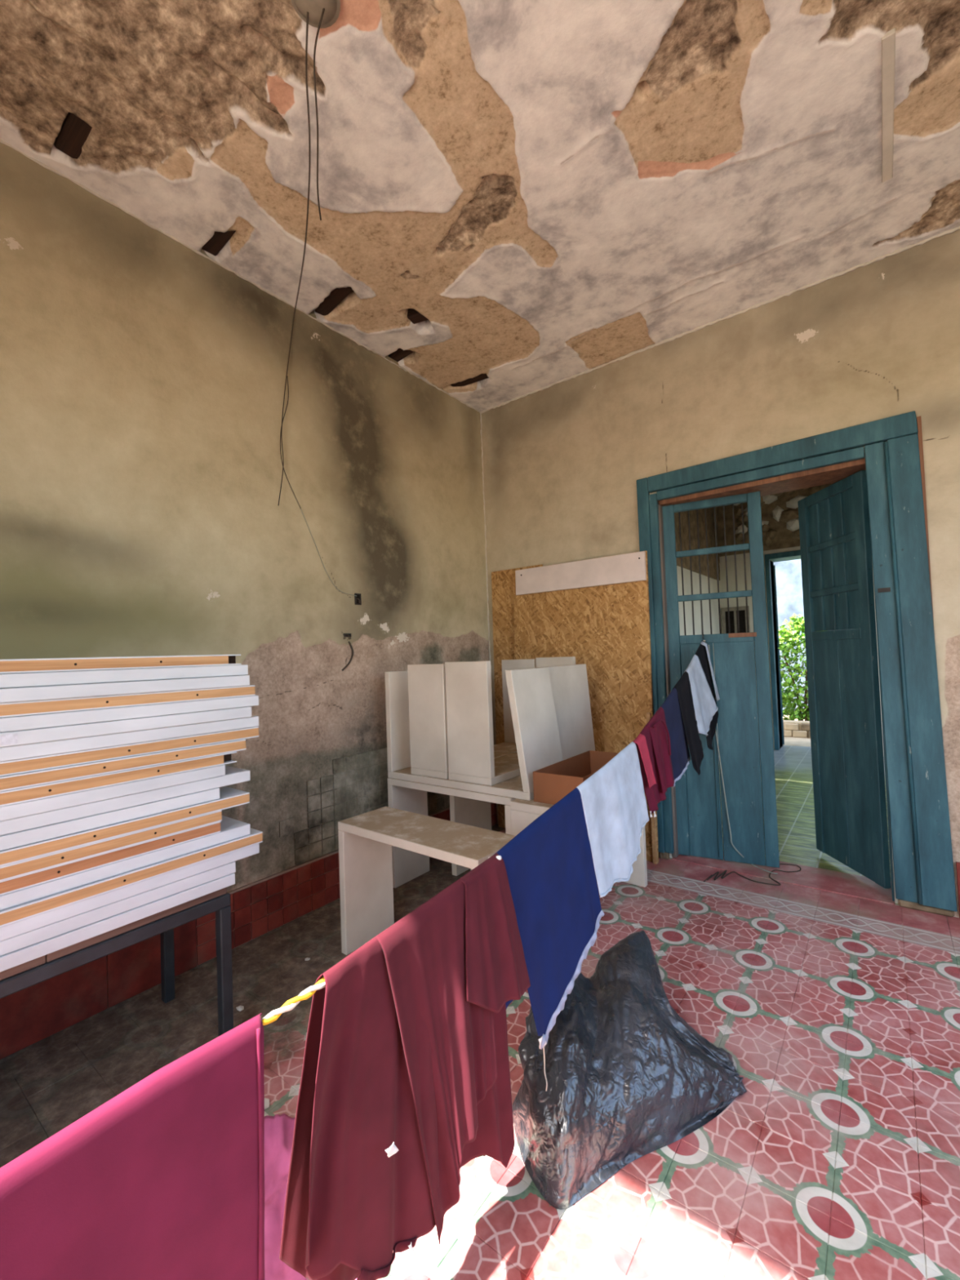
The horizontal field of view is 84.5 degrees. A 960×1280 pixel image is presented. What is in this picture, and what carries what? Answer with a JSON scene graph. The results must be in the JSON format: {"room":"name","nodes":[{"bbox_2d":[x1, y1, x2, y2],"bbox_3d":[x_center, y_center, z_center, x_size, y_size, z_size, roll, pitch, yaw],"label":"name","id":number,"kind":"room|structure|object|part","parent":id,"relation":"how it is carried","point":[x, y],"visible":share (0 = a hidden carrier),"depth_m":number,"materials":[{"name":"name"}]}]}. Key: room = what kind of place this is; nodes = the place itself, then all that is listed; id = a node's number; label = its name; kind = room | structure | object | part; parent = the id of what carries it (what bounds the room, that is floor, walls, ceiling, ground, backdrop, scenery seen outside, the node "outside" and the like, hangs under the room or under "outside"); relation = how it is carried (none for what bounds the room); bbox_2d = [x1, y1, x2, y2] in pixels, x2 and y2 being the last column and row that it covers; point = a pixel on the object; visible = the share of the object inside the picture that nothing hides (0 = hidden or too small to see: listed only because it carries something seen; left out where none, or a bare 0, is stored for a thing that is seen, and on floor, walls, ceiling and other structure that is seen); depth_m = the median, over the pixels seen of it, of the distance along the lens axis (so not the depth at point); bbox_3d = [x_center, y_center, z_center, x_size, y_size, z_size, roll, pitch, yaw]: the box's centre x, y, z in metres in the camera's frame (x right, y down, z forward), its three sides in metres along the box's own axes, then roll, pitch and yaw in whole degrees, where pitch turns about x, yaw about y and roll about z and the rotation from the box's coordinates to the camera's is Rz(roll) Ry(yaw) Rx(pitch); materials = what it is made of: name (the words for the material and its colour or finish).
{"room":"damaged room","nodes":[
{"label":"damaged room","id":0,"kind":"room"},
{"bbox_2d":[0,142,488,892],"bbox_3d":[-1.370,-0.273,3.340,0.324,4.180,5.050,-3,-2,37],"label":"wall","id":1,"kind":"structure","parent":0,"point":[143,378],"depth_m":3.04,"materials":[{"name":"paint"}]},
{"bbox_2d":[0,802,497,1059],"bbox_3d":[-1.284,1.552,3.053,0.040,0.312,4.700,-3,-2,37],"label":"baseboard","id":2,"kind":"structure","parent":1,"relation":"attached to","point":[28,1015],"depth_m":2.60,"materials":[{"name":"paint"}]},
{"bbox_2d":[342,641,353,671],"bbox_3d":[-0.913,0.110,3.643,0.012,0.204,0.103,-3,-2,37],"label":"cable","id":3,"kind":"object","parent":1,"relation":"attached to","point":[349,643],"visible":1,"depth_m":3.66,"materials":[{"name":"metal"}]},
{"bbox_2d":[343,633,351,639],"bbox_3d":[-0.917,-0.024,3.652,0.043,0.044,0.060,-3,-2,37],"label":"junction box","id":4,"kind":"object","parent":1,"relation":"attached to","point":[348,635],"visible":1,"depth_m":3.64,"materials":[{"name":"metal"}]},
{"bbox_2d":[354,593,361,604],"bbox_3d":[-0.865,-0.289,3.739,0.043,0.080,0.052,-3,-2,37],"label":"junction box","id":5,"kind":"object","parent":1,"relation":"attached to","point":[357,599],"visible":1,"depth_m":3.73,"materials":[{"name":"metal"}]},
{"bbox_2d":[0,0,959,411],"bbox_3d":[0.190,-2.460,1.742,4.900,0.414,5.000,-3,-2,37],"label":"ceiling","id":6,"kind":"structure","parent":0,"point":[517,198],"depth_m":2.41,"materials":[{"name":"paint"}]},
{"bbox_2d":[291,0,340,28],"bbox_3d":[-0.572,-2.215,1.836,0.170,0.047,0.170,-3,-2,37],"label":"ceiling rose","id":7,"kind":"object","parent":6,"relation":"attached to","point":[314,8],"visible":0.94,"depth_m":1.85,"materials":[{"name":"beige plastic"}]},
{"bbox_2d":[313,8,324,220],"bbox_3d":[-0.596,-1.911,1.936,0.041,0.564,0.248,-1,-2,-23],"label":"hanging wire","id":8,"kind":"object","parent":7,"relation":"hanging from","point":[323,9],"visible":1,"depth_m":1.87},
{"bbox_2d":[277,11,355,595],"bbox_3d":[-0.946,-1.246,2.746,0.433,1.825,1.959,-2,-2,-10],"label":"wire","id":9,"kind":"object","parent":6,"relation":"hanging from","point":[307,20],"visible":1,"depth_m":2.91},
{"bbox_2d":[881,27,895,182],"bbox_3d":[1.791,-2.303,2.321,0.042,0.020,0.794,-3,-2,37],"label":"batten","id":10,"kind":"object","parent":6,"relation":"attached to","point":[888,40],"visible":1,"depth_m":2.25,"materials":[{"name":"white wood"}]},
{"bbox_2d":[0,745,959,1279],"bbox_3d":[2.008,1.668,3.811,4.900,0.124,10.300,-3,-2,37],"label":"floor","id":11,"kind":"structure","parent":0,"point":[835,1003],"depth_m":1.98,"materials":[{"name":"tile"}]},
{"bbox_2d":[0,887,233,1035],"bbox_3d":[-1.777,1.359,1.671,0.590,0.655,1.725,-3,-2,37],"label":"metal table","id":12,"kind":"object","parent":11,"relation":"on","point":[14,980],"visible":0.47,"depth_m":2.00,"materials":[{"name":"black metal"}]},
{"bbox_2d":[0,815,262,972],"bbox_3d":[-1.778,0.919,1.776,0.692,0.227,1.844,-3,-2,37],"label":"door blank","id":13,"kind":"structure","parent":12,"relation":"on","point":[28,953],"depth_m":1.87,"materials":[{"name":"white wood"}]},
{"bbox_3d":[-1.813,0.964,1.734,0.678,0.044,1.720,-3,-2,37],"label":"door blank","id":14,"kind":"part","parent":13,"relation":"part of","materials":[{"name":"white wood"}]},
{"bbox_3d":[-1.778,0.828,1.793,0.675,0.044,1.720,-3,-2,37],"label":"door blank","id":15,"kind":"part","parent":13,"relation":"part of","materials":[{"name":"white wood"}]},
{"bbox_2d":[0,765,250,895],"bbox_3d":[-1.815,0.691,1.743,0.691,0.227,1.857,-3,-2,38],"label":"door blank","id":16,"kind":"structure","parent":13,"relation":"on","point":[28,880],"depth_m":1.86,"materials":[{"name":"white wood"}]},
{"bbox_3d":[-1.859,0.645,1.693,0.677,0.044,1.720,-3,-2,37],"label":"door blank","id":17,"kind":"part","parent":16,"relation":"part of","materials":[{"name":"white wood"}]},
{"bbox_3d":[-1.852,0.736,1.692,0.682,0.044,1.720,-3,-2,37],"label":"door blank","id":18,"kind":"part","parent":16,"relation":"part of","materials":[{"name":"white wood"}]},
{"bbox_3d":[-1.781,0.691,1.788,0.687,0.044,1.720,-3,-2,37],"label":"door blank","id":19,"kind":"part","parent":16,"relation":"part of","materials":[{"name":"white wood"}]},
{"bbox_3d":[-1.782,0.600,1.804,0.674,0.044,1.720,-3,-2,37],"label":"door blank","id":20,"kind":"part","parent":16,"relation":"part of","materials":[{"name":"white wood"}]},
{"bbox_2d":[0,695,258,821],"bbox_3d":[-1.807,0.417,1.776,0.694,0.318,1.882,-3,-2,37],"label":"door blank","id":21,"kind":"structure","parent":16,"relation":"on","point":[47,804],"depth_m":1.88,"materials":[{"name":"white wood"}]},
{"bbox_3d":[-1.835,0.508,1.732,0.684,0.044,1.775,-3,-2,37],"label":"door blank","id":22,"kind":"part","parent":21,"relation":"part of","materials":[{"name":"white wood"}]},
{"bbox_3d":[-1.796,0.463,1.789,0.684,0.044,1.720,-3,-2,37],"label":"door blank","id":23,"kind":"part","parent":21,"relation":"part of","materials":[{"name":"white wood"}]},
{"bbox_3d":[-1.780,0.326,1.812,0.684,0.044,1.720,-3,-2,37],"label":"door blank","id":24,"kind":"part","parent":21,"relation":"part of","materials":[{"name":"white wood"}]},
{"bbox_2d":[0,654,255,717],"bbox_3d":[-1.810,0.167,1.789,0.691,0.181,1.834,-3,-2,37],"label":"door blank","id":25,"kind":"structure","parent":21,"relation":"on","point":[67,704],"depth_m":1.89,"materials":[{"name":"white wood"}]},
{"bbox_3d":[-1.833,0.099,1.771,0.676,0.044,1.775,-3,-2,37],"label":"door blank","id":26,"kind":"part","parent":25,"relation":"part of","materials":[{"name":"wood"}]},
{"bbox_3d":[-1.796,0.144,1.813,0.678,0.044,1.720,-3,-2,37],"label":"door blank","id":27,"kind":"part","parent":25,"relation":"part of","materials":[{"name":"white wood"}]},
{"bbox_3d":[-1.791,0.190,1.812,0.686,0.044,1.720,-3,-2,37],"label":"door blank","id":28,"kind":"part","parent":25,"relation":"part of","materials":[{"name":"white wood"}]},
{"bbox_3d":[-1.336,0.099,2.425,0.613,0.034,0.118,-3,-2,37],"label":"rail","id":29,"kind":"part","parent":25,"relation":"part of","materials":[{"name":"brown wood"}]},
{"bbox_3d":[-1.762,0.418,1.841,0.679,0.044,1.720,-3,-2,37],"label":"door blank","id":30,"kind":"part","parent":21,"relation":"part of","materials":[{"name":"white wood"}]},
{"bbox_3d":[-1.760,0.372,1.842,0.675,0.044,1.720,-3,-2,37],"label":"door blank","id":31,"kind":"part","parent":21,"relation":"part of","materials":[{"name":"white wood"}]},
{"bbox_3d":[-1.762,0.281,1.843,0.679,0.044,1.720,-3,-2,37],"label":"door blank","id":32,"kind":"part","parent":21,"relation":"part of","materials":[{"name":"white wood"}]},
{"bbox_3d":[-1.338,0.509,2.385,0.620,0.034,0.118,-3,-2,37],"label":"rail","id":33,"kind":"part","parent":21,"relation":"part of","materials":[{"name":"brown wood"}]},
{"bbox_3d":[-1.748,0.919,1.817,0.676,0.044,1.720,-3,-2,37],"label":"door blank","id":34,"kind":"part","parent":13,"relation":"part of","materials":[{"name":"white wood"}]},
{"bbox_3d":[-1.740,0.873,1.825,0.687,0.044,1.720,-3,-2,37],"label":"door blank","id":35,"kind":"part","parent":13,"relation":"part of","materials":[{"name":"white wood"}]},
{"bbox_3d":[-1.482,1.412,2.503,0.045,0.575,0.045,-3,-2,37],"label":"leg","id":36,"kind":"part","parent":12,"relation":"part of","materials":[{"name":"black metal"}]},
{"bbox_3d":[-1.050,1.387,2.173,0.045,0.575,0.045,-3,-2,37],"label":"leg","id":37,"kind":"part","parent":12,"relation":"part of","materials":[{"name":"black metal"}]},
{"bbox_2d":[235,1005,244,1011],"bbox_3d":[-1.095,1.676,2.407,0.042,0.015,0.029,-3,-2,37],"label":"flake","id":38,"kind":"object","parent":11,"relation":"on","point":[239,1008],"visible":1,"depth_m":2.40,"materials":[{"name":"white paint"}]},
{"bbox_2d":[264,1097,269,1109],"bbox_3d":[-0.780,1.646,1.868,0.065,0.024,0.048,-1,-2,-39],"label":"flake","id":39,"kind":"object","parent":11,"relation":"on","point":[266,1100],"visible":0.22,"depth_m":1.87,"materials":[{"name":"white paint"}]},
{"bbox_2d":[263,1113,356,1279],"bbox_3d":[-0.541,1.597,1.431,0.475,0.053,0.781,-2,-2,-13],"label":"cloth","id":40,"kind":"object","parent":11,"relation":"on","point":[278,1129],"visible":0.09,"depth_m":1.55,"materials":[{"name":"pink fabric"}]},
{"bbox_2d":[337,806,515,955],"bbox_3d":[-0.270,1.310,2.676,0.980,0.700,0.340,-3,-2,39],"label":"bench","id":41,"kind":"object","parent":11,"relation":"on","point":[366,840],"visible":0.55,"depth_m":2.84,"materials":[{"name":"beige laminate"}]},
{"bbox_3d":[-0.633,1.354,2.968,0.045,0.655,0.340,-3,-2,39],"label":"panel","id":42,"kind":"part","parent":41,"relation":"part of","materials":[{"name":"beige laminate"}]},
{"bbox_2d":[387,777,516,888],"bbox_3d":[-0.114,1.305,3.475,1.030,0.745,0.350,-3,-2,37],"label":"bench","id":43,"kind":"object","parent":11,"relation":"on","point":[404,795],"visible":0.34,"depth_m":3.65,"materials":[{"name":"beige laminate"}]},
{"bbox_3d":[-0.504,1.350,3.773,0.045,0.700,0.350,-3,-2,37],"label":"panel","id":44,"kind":"part","parent":43,"relation":"part of","materials":[{"name":"beige laminate"}]},
{"bbox_2d":[384,666,563,800],"bbox_3d":[-0.063,0.563,3.499,1.160,0.735,0.430,-3,-2,37],"label":"bench","id":45,"kind":"object","parent":43,"relation":"on","point":[536,734],"visible":0.57,"depth_m":3.23,"materials":[{"name":"beige laminate"}]},
{"bbox_3d":[-0.506,0.566,3.838,0.045,0.690,0.430,-3,-2,37],"label":"panel","id":46,"kind":"part","parent":45,"relation":"part of","materials":[{"name":"beige laminate"}]},
{"bbox_2d":[407,658,536,778],"bbox_3d":[-0.002,0.528,3.928,0.320,0.735,1.155,-3,-2,37],"label":"bench","id":47,"kind":"object","parent":45,"relation":"on","point":[428,746],"visible":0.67,"depth_m":3.48,"materials":[{"name":"beige laminate"}]},
{"bbox_3d":[-0.340,0.505,3.487,0.320,0.690,0.045,-3,-2,37],"label":"panel","id":48,"kind":"part","parent":47,"relation":"part of","materials":[{"name":"beige laminate"}]},
{"bbox_3d":[0.334,0.505,4.370,0.320,0.690,0.045,-3,-2,37],"label":"panel","id":49,"kind":"part","parent":47,"relation":"part of","materials":[{"name":"beige laminate"}]},
{"bbox_2d":[444,656,575,786],"bbox_3d":[0.270,0.507,3.720,0.333,0.745,1.155,-3,-2,37],"label":"bench","id":50,"kind":"object","parent":45,"relation":"on","point":[470,741],"visible":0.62,"depth_m":3.26,"materials":[{"name":"beige laminate"}]},
{"bbox_3d":[-0.067,0.484,3.279,0.333,0.700,0.045,-3,-2,37],"label":"panel","id":51,"kind":"part","parent":50,"relation":"part of","materials":[{"name":"beige laminate"}]},
{"bbox_3d":[0.606,0.485,4.161,0.333,0.700,0.045,-3,-2,37],"label":"panel","id":52,"kind":"part","parent":50,"relation":"part of","materials":[{"name":"beige laminate"}]},
{"bbox_3d":[0.341,0.517,3.191,0.139,0.690,0.430,-3,-2,37],"label":"panel","id":53,"kind":"part","parent":45,"relation":"part of","materials":[{"name":"beige laminate"}]},
{"bbox_3d":[0.278,1.304,3.175,0.045,0.700,0.350,-3,-2,37],"label":"panel","id":54,"kind":"part","parent":43,"relation":"part of","materials":[{"name":"beige laminate"}]},
{"bbox_2d":[449,795,491,875],"bbox_3d":[0.235,1.300,3.743,0.800,0.745,0.440,-3,-2,37],"label":"bench","id":55,"kind":"object","parent":11,"relation":"on","point":[476,813],"visible":0.1,"depth_m":3.91,"materials":[{"name":"beige laminate"}]},
{"bbox_2d":[491,564,542,827],"bbox_3d":[0.358,0.524,4.709,0.545,2.340,0.051,-3,-2,37],"label":"board","id":56,"kind":"object","parent":11,"relation":"on","point":[502,582],"visible":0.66,"depth_m":4.83,"materials":[{"name":"brown wood"}]},
{"bbox_2d":[510,798,647,887],"bbox_3d":[0.644,1.271,3.245,0.385,0.745,1.015,-3,-2,37],"label":"bench","id":57,"kind":"object","parent":11,"relation":"on","point":[523,812],"visible":0.22,"depth_m":2.95,"materials":[{"name":"beige laminate"}]},
{"bbox_3d":[0.350,1.293,2.859,0.385,0.700,0.045,-3,-2,37],"label":"panel","id":58,"kind":"part","parent":57,"relation":"part of","materials":[{"name":"beige laminate"}]},
{"bbox_2d":[547,663,595,759],"bbox_3d":[0.238,0.564,3.917,1.060,0.735,0.560,-3,-2,37],"label":"bench","id":59,"kind":"object","parent":57,"relation":"on","point":[569,683],"visible":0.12,"depth_m":3.62,"materials":[{"name":"beige laminate"}]},
{"bbox_2d":[533,750,618,804],"bbox_3d":[0.639,0.812,3.146,0.310,0.165,0.720,-3,-2,37],"label":"cardboard box","id":60,"kind":"object","parent":57,"relation":"on","point":[552,783],"visible":0.56,"depth_m":2.95,"materials":[{"name":"brown cardboard"}]},
{"bbox_3d":[0.939,1.293,3.630,0.385,0.700,0.045,-3,-2,37],"label":"panel","id":61,"kind":"part","parent":57,"relation":"part of","materials":[{"name":"beige laminate"}]},
{"bbox_2d":[512,551,658,864],"bbox_3d":[0.797,0.509,4.299,1.212,2.315,0.105,-3,-2,37],"label":"board","id":62,"kind":"object","parent":11,"relation":"on","point":[596,611],"visible":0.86,"depth_m":4.18,"materials":[{"name":"brown wood"}]},
{"bbox_2d":[512,930,746,1209],"bbox_3d":[0.488,1.431,1.987,0.974,0.359,0.659,-1,-2,-27],"label":"plastic bag","id":63,"kind":"object","parent":11,"relation":"on","point":[628,1078],"visible":0.86,"depth_m":1.71,"materials":[{"name":"black plastic"}]},
{"bbox_2d":[703,863,800,885],"bbox_3d":[1.879,1.602,3.575,0.772,0.007,0.296,-2,-2,-10],"label":"coil","id":64,"kind":"object","parent":11,"relation":"on","point":[725,871],"visible":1,"depth_m":3.60,"materials":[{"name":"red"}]},
{"bbox_2d":[481,229,959,917],"bbox_3d":[1.876,-0.377,3.809,4.920,4.180,0.345,-3,-2,37],"label":"wall","id":65,"kind":"structure","parent":0,"point":[563,462],"depth_m":3.61,"materials":[{"name":"paint"}]},
{"bbox_2d":[0,138,959,695],"bbox_3d":[0.342,-0.808,1.819,4.312,2.941,4.713,-3,-2,37],"label":"trim","id":66,"kind":"structure","parent":65,"relation":"attached to","point":[949,231],"depth_m":3.50,"materials":[{"name":"beige paint"}]},
{"bbox_2d":[662,491,779,867],"bbox_3d":[1.747,0.270,3.879,0.668,2.660,0.056,-3,-2,28],"label":"door","id":67,"kind":"structure","parent":65,"relation":"in","point":[699,799],"depth_m":3.82,"materials":[{"name":"teal paint"}]},
{"bbox_2d":[262,633,705,1025],"bbox_3d":[0.070,0.309,1.579,0.021,0.726,5.609,-3,-2,35],"label":"clothesline","id":68,"kind":"object","parent":67,"relation":"attached to","point":[289,1005],"visible":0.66,"depth_m":0.96,"materials":[{"name":"fabric"}]},
{"bbox_2d":[0,1013,264,1279],"bbox_3d":[-0.559,0.898,0.661,0.106,0.565,0.675,-3,-2,35],"label":"cloth","id":69,"kind":"object","parent":68,"relation":"hanging from","point":[163,1180],"visible":1,"depth_m":0.75,"materials":[{"name":"fabric"}]},
{"bbox_2d":[279,853,530,1279],"bbox_3d":[-0.117,1.042,1.253,0.176,0.862,0.764,-3,-2,34],"label":"cloth","id":70,"kind":"object","parent":68,"relation":"hanging from","point":[406,1082],"visible":0.99,"depth_m":1.13,"materials":[{"name":"red fabric"}]},
{"bbox_2d":[488,787,604,1091],"bbox_3d":[0.230,0.978,1.773,0.146,0.851,0.669,-3,-2,35],"label":"cloth","id":71,"kind":"object","parent":68,"relation":"hanging from","point":[549,866],"visible":0.81,"depth_m":1.73,"materials":[{"name":"blue fabric"}]},
{"bbox_3d":[0.200,1.313,1.610,0.012,0.176,0.022,-3,-2,16],"label":"cord","id":72,"kind":"part","parent":71,"relation":"part of","materials":[{"name":"white fabric"}]},
{"bbox_2d":[576,741,648,897],"bbox_3d":[0.572,0.750,2.265,0.124,0.538,0.709,-3,-2,33],"label":"cloth","id":73,"kind":"object","parent":68,"relation":"hanging from","point":[614,802],"visible":0.95,"depth_m":2.21,"materials":[{"name":"white fabric"}]},
{"bbox_2d":[632,724,666,817],"bbox_3d":[0.823,0.645,2.627,0.106,0.438,0.355,-3,-2,33],"label":"shirt","id":74,"kind":"object","parent":68,"relation":"hanging from","point":[643,741],"visible":0.77,"depth_m":2.58,"materials":[{"name":"fabric"}]},
{"bbox_3d":[0.794,0.583,2.550,0.060,0.250,0.152,-3,-2,37],"label":"rose panel","id":75,"kind":"part","parent":74,"relation":"part of","materials":[{"name":"fabric"}]},
{"bbox_2d":[645,706,674,793],"bbox_3d":[0.930,0.578,2.788,0.122,0.421,0.266,-3,-2,37],"label":"shirt","id":76,"kind":"object","parent":68,"relation":"hanging from","point":[660,734],"visible":0.77,"depth_m":2.80,"materials":[{"name":"fabric"}]},
{"bbox_2d":[660,687,690,786],"bbox_3d":[1.129,0.554,3.090,0.101,0.541,0.462,-3,-2,37],"label":"shirt","id":77,"kind":"object","parent":68,"relation":"hanging from","point":[680,754],"visible":0.77,"depth_m":3.05,"materials":[{"name":"blue fabric"}]},
{"bbox_2d":[672,671,703,774],"bbox_3d":[1.257,0.515,3.258,0.150,0.634,0.298,-3,-2,37],"label":"shirt","id":78,"kind":"object","parent":68,"relation":"hanging from","point":[682,686],"visible":0.66,"depth_m":3.25,"materials":[{"name":"black fabric"}]},
{"bbox_2d":[684,654,718,736],"bbox_3d":[1.483,0.372,3.585,0.144,0.548,0.526,-3,-2,37],"label":"shirt","id":79,"kind":"object","parent":68,"relation":"hanging from","point":[705,707],"visible":0.75,"depth_m":3.55,"materials":[{"name":"white fabric"}]},
{"bbox_2d":[694,640,719,750],"bbox_3d":[1.596,0.391,3.759,0.132,0.783,0.383,-3,-2,37],"label":"shirt","id":80,"kind":"object","parent":68,"relation":"hanging from","point":[702,652],"visible":0.54,"depth_m":3.78,"materials":[{"name":"black fabric"}]},
{"bbox_3d":[1.646,0.814,3.925,0.226,1.582,0.028,-3,-2,28],"label":"panel","id":81,"kind":"part","parent":67,"relation":"part of","materials":[{"name":"teal paint"}]},
{"bbox_3d":[1.699,-1.021,3.914,0.498,0.075,0.040,-3,-2,28],"label":"rail","id":82,"kind":"part","parent":67,"relation":"part of","materials":[{"name":"teal paint"}]},
{"bbox_3d":[1.736,-0.011,3.885,0.498,0.065,0.040,-3,-2,28],"label":"rail","id":83,"kind":"part","parent":67,"relation":"part of","materials":[{"name":"teal paint"}]},
{"bbox_3d":[1.866,0.803,3.807,0.266,1.582,0.032,-3,-2,28],"label":"panel","id":84,"kind":"part","parent":67,"relation":"part of","materials":[{"name":"teal paint"}]},
{"bbox_3d":[1.880,-0.036,3.784,0.180,0.030,0.005,-3,-2,28],"label":"worn sill","id":85,"kind":"part","parent":67,"relation":"part of","materials":[{"name":"brown wood"}]},
{"bbox_2d":[708,644,777,874],"bbox_3d":[1.870,0.816,3.757,0.380,1.580,0.078,-4,-2,41],"label":"loose cable","id":86,"kind":"object","parent":67,"relation":"hanging from","point":[708,645],"visible":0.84,"depth_m":3.81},
{"bbox_2d":[636,410,957,917],"bbox_3d":[2.045,0.155,3.652,1.710,2.895,0.390,-3,-2,37],"label":"trim","id":87,"kind":"structure","parent":65,"relation":"attached to","point":[893,462],"depth_m":3.12,"materials":[{"name":"teal paint"}]},
{"bbox_3d":[2.410,-0.298,3.150,0.060,0.025,0.008,-3,-2,37],"label":"latch plate","id":88,"kind":"part","parent":87,"relation":"part of","materials":[{"name":"metal"}]},
{"bbox_2d":[797,470,890,888],"bbox_3d":[2.484,0.242,3.647,0.044,2.620,0.675,-2,-2,0],"label":"door","id":89,"kind":"structure","parent":65,"relation":"in","point":[849,790],"depth_m":3.58,"materials":[{"name":"teal paint"}]},
{"bbox_3d":[2.436,-1.029,3.683,0.040,0.075,0.505,-2,-2,0],"label":"rail","id":90,"kind":"part","parent":89,"relation":"part of","materials":[{"name":"teal paint"}]},
{"bbox_3d":[2.504,0.775,3.748,0.032,1.558,0.270,-2,-2,0],"label":"panel","id":91,"kind":"part","parent":89,"relation":"part of","materials":[{"name":"teal paint"}]},
{"bbox_3d":[2.472,-0.036,3.654,0.040,0.065,0.505,-2,-2,0],"label":"rail","id":92,"kind":"part","parent":89,"relation":"part of","materials":[{"name":"teal paint"}]},
{"bbox_3d":[2.500,0.768,3.495,0.028,1.558,0.229,-2,-2,0],"label":"panel","id":93,"kind":"part","parent":89,"relation":"part of","materials":[{"name":"teal paint"}]},
{"bbox_2d":[955,861,959,918],"bbox_3d":[3.125,1.381,2.647,1.090,0.310,0.036,-3,-2,37],"label":"baseboard","id":94,"kind":"structure","parent":65,"relation":"attached to","point":[957,864],"depth_m":2.96,"materials":[{"name":"red tile"}]},
{"bbox_2d":[674,482,884,756],"bbox_3d":[3.684,-0.598,5.766,3.600,4.400,4.960,-3,-2,37],"label":"wall","id":95,"kind":"structure","parent":0,"point":[780,511],"depth_m":7.92,"materials":[{"name":"paint"}]},
{"bbox_2d":[720,605,750,633],"bbox_3d":[3.996,-0.203,8.248,0.390,0.630,0.055,-3,-2,37],"label":"window","id":96,"kind":"structure","parent":95,"relation":"in","point":[742,610],"depth_m":8.24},
{"bbox_3d":[3.861,-0.195,8.351,0.050,0.630,0.055,-3,-2,37],"label":"frame","id":97,"kind":"part","parent":96,"relation":"part of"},
{"bbox_3d":[3.986,-0.488,8.256,0.290,0.060,0.055,-3,-2,37],"label":"frame","id":98,"kind":"part","parent":96,"relation":"part of","materials":[{"name":"wood"}]},
{"bbox_3d":[4.003,-0.173,8.255,0.290,0.570,0.025,-3,-2,37],"label":"pane","id":99,"kind":"part","parent":96,"relation":"part of","materials":[{"name":"black glass"}]},
{"bbox_3d":[3.997,-0.173,8.247,0.030,0.570,0.055,-3,-2,37],"label":"frame","id":100,"kind":"part","parent":96,"relation":"part of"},
{"bbox_3d":[4.131,-0.211,8.145,0.050,0.630,0.055,-3,-2,37],"label":"frame","id":101,"kind":"part","parent":96,"relation":"part of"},
{"bbox_2d":[773,564,784,744],"bbox_3d":[4.719,0.224,8.357,0.040,2.770,0.460,-3,-2,29],"label":"door","id":102,"kind":"structure","parent":95,"relation":"in","point":[774,566],"depth_m":8.15,"materials":[{"name":"teal paint"}]},
{"bbox_3d":[4.692,-0.520,8.378,0.040,1.280,0.460,-3,-2,29],"label":"panel","id":103,"kind":"part","parent":102,"relation":"part of","materials":[{"name":"teal paint"}]},
{"bbox_3d":[4.742,0.874,8.339,0.040,1.470,0.460,-3,-2,29],"label":"panel","id":104,"kind":"part","parent":102,"relation":"part of","materials":[{"name":"teal paint"}]},
{"bbox_2d":[764,550,800,750],"bbox_3d":[4.895,0.150,7.741,1.100,2.930,0.390,-3,-2,37],"label":"trim","id":105,"kind":"structure","parent":95,"relation":"attached to","point":[791,555],"depth_m":7.91,"materials":[{"name":"teal paint"}]},
{"label":"outside","id":106,"kind":"structure","parent":0,"visible":0},
{"bbox_2d":[782,714,810,746],"bbox_3d":[9.416,1.764,13.755,20.000,0.220,14.700,-3,-2,37],"label":"ground","id":107,"kind":"structure","parent":106,"point":[793,741],"depth_m":8.66,"materials":[{"name":"grey concrete"}]},
{"bbox_2d":[782,720,810,737],"bbox_3d":[5.737,1.536,8.953,7.000,0.270,0.340,-3,-2,37],"label":"wall","id":108,"kind":"structure","parent":107,"relation":"on","point":[792,728],"depth_m":9.03,"materials":[{"name":"stone"}]},
{"bbox_2d":[777,613,817,720],"bbox_3d":[5.968,0.611,9.754,1.278,2.250,1.045,-3,-2,37],"label":"leafy shrub","id":109,"kind":"object","parent":107,"relation":"on","point":[789,637],"visible":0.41,"depth_m":9.70,"materials":[{"name":"green plant"}]},
{"bbox_3d":[5.804,1.007,9.777,0.303,1.470,0.049,-2,-2,3],"label":"stem","id":110,"kind":"part","parent":109,"relation":"part of","materials":[{"name":"green plant"}]},
{"bbox_3d":[5.966,0.997,9.612,0.172,1.469,0.236,-3,-2,37],"label":"stem","id":111,"kind":"part","parent":109,"relation":"part of","materials":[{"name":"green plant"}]},
{"bbox_2d":[773,559,853,710],"bbox_3d":[7.917,-1.198,11.191,13.000,5.600,0.200,-3,-2,37],"label":"sky","id":112,"kind":"structure","parent":107,"relation":"on","point":[788,580],"depth_m":11.82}
]}

